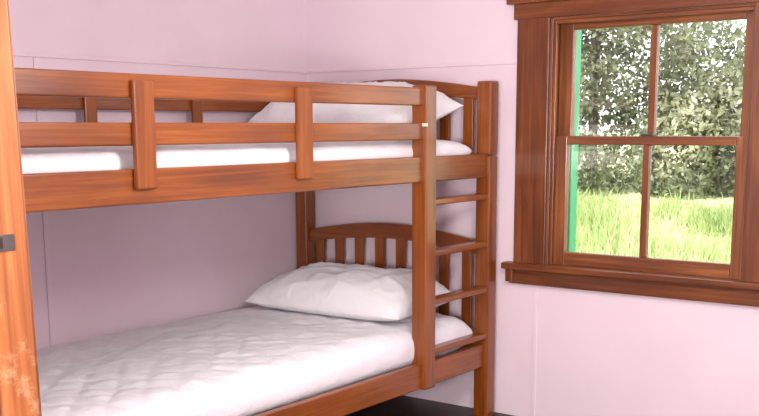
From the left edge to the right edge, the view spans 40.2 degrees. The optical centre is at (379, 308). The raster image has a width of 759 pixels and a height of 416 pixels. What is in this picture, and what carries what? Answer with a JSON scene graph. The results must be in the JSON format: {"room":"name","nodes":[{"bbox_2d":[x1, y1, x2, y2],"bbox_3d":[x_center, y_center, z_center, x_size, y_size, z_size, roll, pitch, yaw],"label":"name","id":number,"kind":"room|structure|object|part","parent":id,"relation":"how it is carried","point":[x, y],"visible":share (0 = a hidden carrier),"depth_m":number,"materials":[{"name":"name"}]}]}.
{"room":"bedroom","nodes":[
{"label":"bedroom","id":0,"kind":"room"},
{"bbox_2d":[9,0,306,349],"bbox_3d":[-1.607,-0.557,4.851,0.120,2.550,3.770,7,12,36],"label":"wall","id":1,"kind":"structure","parent":0,"point":[114,269],"depth_m":5.36,"materials":[{"name":"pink paint"}]},
{"bbox_2d":[33,57,54,345],"bbox_3d":[-1.557,-0.216,4.870,0.006,1.872,0.025,7,12,36],"label":"trim","id":2,"kind":"structure","parent":1,"relation":"attached to","point":[35,59],"depth_m":4.87,"materials":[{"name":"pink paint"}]},
{"bbox_2d":[13,51,306,72],"bbox_3d":[-1.508,-1.161,4.776,0.008,0.020,3.600,7,12,36],"label":"trim","id":3,"kind":"structure","parent":1,"relation":"attached to","point":[15,53],"depth_m":5.23,"materials":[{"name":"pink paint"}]},
{"bbox_2d":[253,385,513,415],"bbox_3d":[-0.643,1.151,2.682,4.560,0.080,6.520,7,12,36],"label":"floor","id":4,"kind":"structure","parent":0,"point":[402,405],"depth_m":5.80,"materials":[{"name":"black"}]},
{"bbox_2d":[14,67,498,415],"bbox_3d":[-0.866,-0.151,4.650,1.345,1.812,3.185,7,12,36],"label":"bunk bed","id":5,"kind":"object","parent":4,"relation":"on","point":[90,92],"visible":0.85,"depth_m":4.59,"materials":[{"name":"brown wood"}]},
{"bbox_2d":[21,140,471,173],"bbox_3d":[-0.886,-0.667,4.549,1.205,0.135,2.955,7,12,36],"label":"mattress","id":6,"kind":"object","parent":5,"relation":"on","point":[52,159],"visible":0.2,"depth_m":3.92,"materials":[{"name":"white fabric"}]},
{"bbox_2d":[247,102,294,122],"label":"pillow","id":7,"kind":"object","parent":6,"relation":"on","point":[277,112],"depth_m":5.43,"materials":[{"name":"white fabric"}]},
{"bbox_2d":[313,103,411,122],"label":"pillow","id":8,"kind":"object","parent":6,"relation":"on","point":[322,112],"depth_m":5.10,"materials":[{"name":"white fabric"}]},
{"bbox_2d":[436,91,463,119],"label":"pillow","id":9,"kind":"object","parent":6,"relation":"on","point":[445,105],"depth_m":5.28,"materials":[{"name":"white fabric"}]},
{"bbox_2d":[37,305,472,415],"bbox_3d":[-0.880,0.274,4.716,1.225,0.225,2.965,7,12,36],"label":"mattress","id":10,"kind":"object","parent":5,"relation":"on","point":[249,361],"visible":0.8,"depth_m":4.51,"materials":[{"name":"white fabric"}]},
{"bbox_2d":[244,262,449,320],"bbox_3d":[-0.154,-0.107,5.581,1.000,0.246,0.599,6,12,34],"label":"pillow","id":11,"kind":"object","parent":10,"relation":"on","point":[355,291],"visible":0.84,"depth_m":5.37,"materials":[{"name":"white fabric"}]},
{"bbox_3d":[0.061,-0.130,5.918,1.173,0.710,0.032,7,12,36],"label":"headboard","id":12,"kind":"part","parent":5,"relation":"part of","materials":[{"name":"brown wood"}]},
{"bbox_3d":[0.058,-1.018,5.764,1.173,0.492,0.032,7,12,36],"label":"headboard","id":13,"kind":"part","parent":5,"relation":"part of","materials":[{"name":"brown wood"}]},
{"bbox_2d":[305,0,758,415],"bbox_3d":[1.336,-0.461,5.104,4.560,2.850,0.120,7,12,36],"label":"wall","id":14,"kind":"structure","parent":0,"point":[599,353],"depth_m":5.50,"materials":[{"name":"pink paint"}]},
{"bbox_2d":[307,60,516,72],"bbox_3d":[0.140,-1.340,5.773,1.440,0.020,0.008,7,12,36],"label":"trim","id":15,"kind":"structure","parent":14,"relation":"attached to","point":[504,61],"depth_m":5.72,"materials":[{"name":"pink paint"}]},
{"bbox_2d":[531,287,537,415],"bbox_3d":[0.826,0.243,5.535,0.025,0.720,0.006,7,12,36],"label":"trim","id":16,"kind":"structure","parent":14,"relation":"attached to","point":[535,300],"depth_m":5.53,"materials":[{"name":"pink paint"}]},
{"bbox_2d":[501,261,758,306],"bbox_3d":[1.269,-0.121,5.113,1.490,0.114,0.100,7,12,36],"label":"sill","id":17,"kind":"structure","parent":14,"relation":"attached to","point":[641,283],"depth_m":5.09,"materials":[{"name":"brown wood"}]},
{"bbox_2d":[507,0,758,281],"bbox_3d":[1.258,-0.819,4.989,1.480,1.395,0.055,7,12,36],"label":"window frame","id":18,"kind":"structure","parent":14,"relation":"attached to","point":[534,17],"depth_m":5.27,"materials":[{"name":"brown wood"}]},
{"bbox_2d":[546,3,755,279],"bbox_3d":[1.340,-0.811,5.102,1.260,1.460,0.220,7,12,36],"label":"window","id":19,"kind":"structure","parent":14,"relation":"in","point":[573,165],"depth_m":5.12,"materials":[{"name":"brown wood"}]},
{"bbox_2d":[640,133,655,135],"bbox_3d":[1.305,-0.843,5.045,0.065,0.013,0.036,7,12,36],"label":"sash lock","id":20,"kind":"object","parent":19,"relation":"attached to","point":[641,134],"visible":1,"depth_m":5.03,"materials":[{"name":"metal"}]},
{"bbox_3d":[1.308,-0.509,5.101,1.002,0.663,0.038,7,12,36],"label":"lower sash","id":21,"kind":"part","parent":19,"relation":"part of","materials":[{"name":"brown wood"}]},
{"bbox_3d":[1.331,-1.105,5.033,1.002,0.613,0.038,7,12,36],"label":"upper sash","id":22,"kind":"part","parent":19,"relation":"part of","materials":[{"name":"brown wood"}]},
{"bbox_3d":[-0.917,-0.082,2.102,4.320,2.550,0.120,7,12,36],"label":"wall","id":23,"kind":"structure","parent":0,"visible":0},
{"bbox_2d":[0,234,14,251],"bbox_3d":[-0.715,-0.122,1.955,0.004,0.032,0.062,7,12,36],"label":"strike plate","id":24,"kind":"object","parent":23,"relation":"attached to","point":[8,239],"visible":1,"depth_m":1.97,"materials":[{"name":"metal"}]},
{"bbox_2d":[0,238,2,248],"bbox_3d":[-0.717,-0.121,1.949,0.003,0.020,0.020,7,12,36],"label":"latch hole","id":25,"kind":"object","parent":24,"relation":"attached to","point":[1,240],"visible":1,"depth_m":1.95,"materials":[{"name":"grey metal"}]},
{"bbox_2d":[0,0,41,415],"bbox_3d":[-0.098,0.045,1.497,1.908,2.500,0.170,7,12,36],"label":"door","id":26,"kind":"structure","parent":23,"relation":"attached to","point":[19,375],"depth_m":1.98,"materials":[{"name":"brown wood"}]},
{"label":"outside","id":27,"kind":"structure","parent":0,"visible":0},
{"bbox_2d":[575,131,733,262],"bbox_3d":[6.031,-1.883,16.585,30.000,1.911,24.000,7,12,36],"label":"lawn","id":28,"kind":"structure","parent":27,"point":[712,199],"depth_m":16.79,"materials":[{"name":"green plant"}]},
{"bbox_2d":[577,20,745,199],"bbox_3d":[4.068,-3.794,17.264,17.224,5.542,3.413,7,12,36],"label":"trees","id":29,"kind":"object","parent":28,"relation":"on","point":[677,114],"visible":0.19,"depth_m":16.65,"materials":[{"name":"green plant"}]}
]}

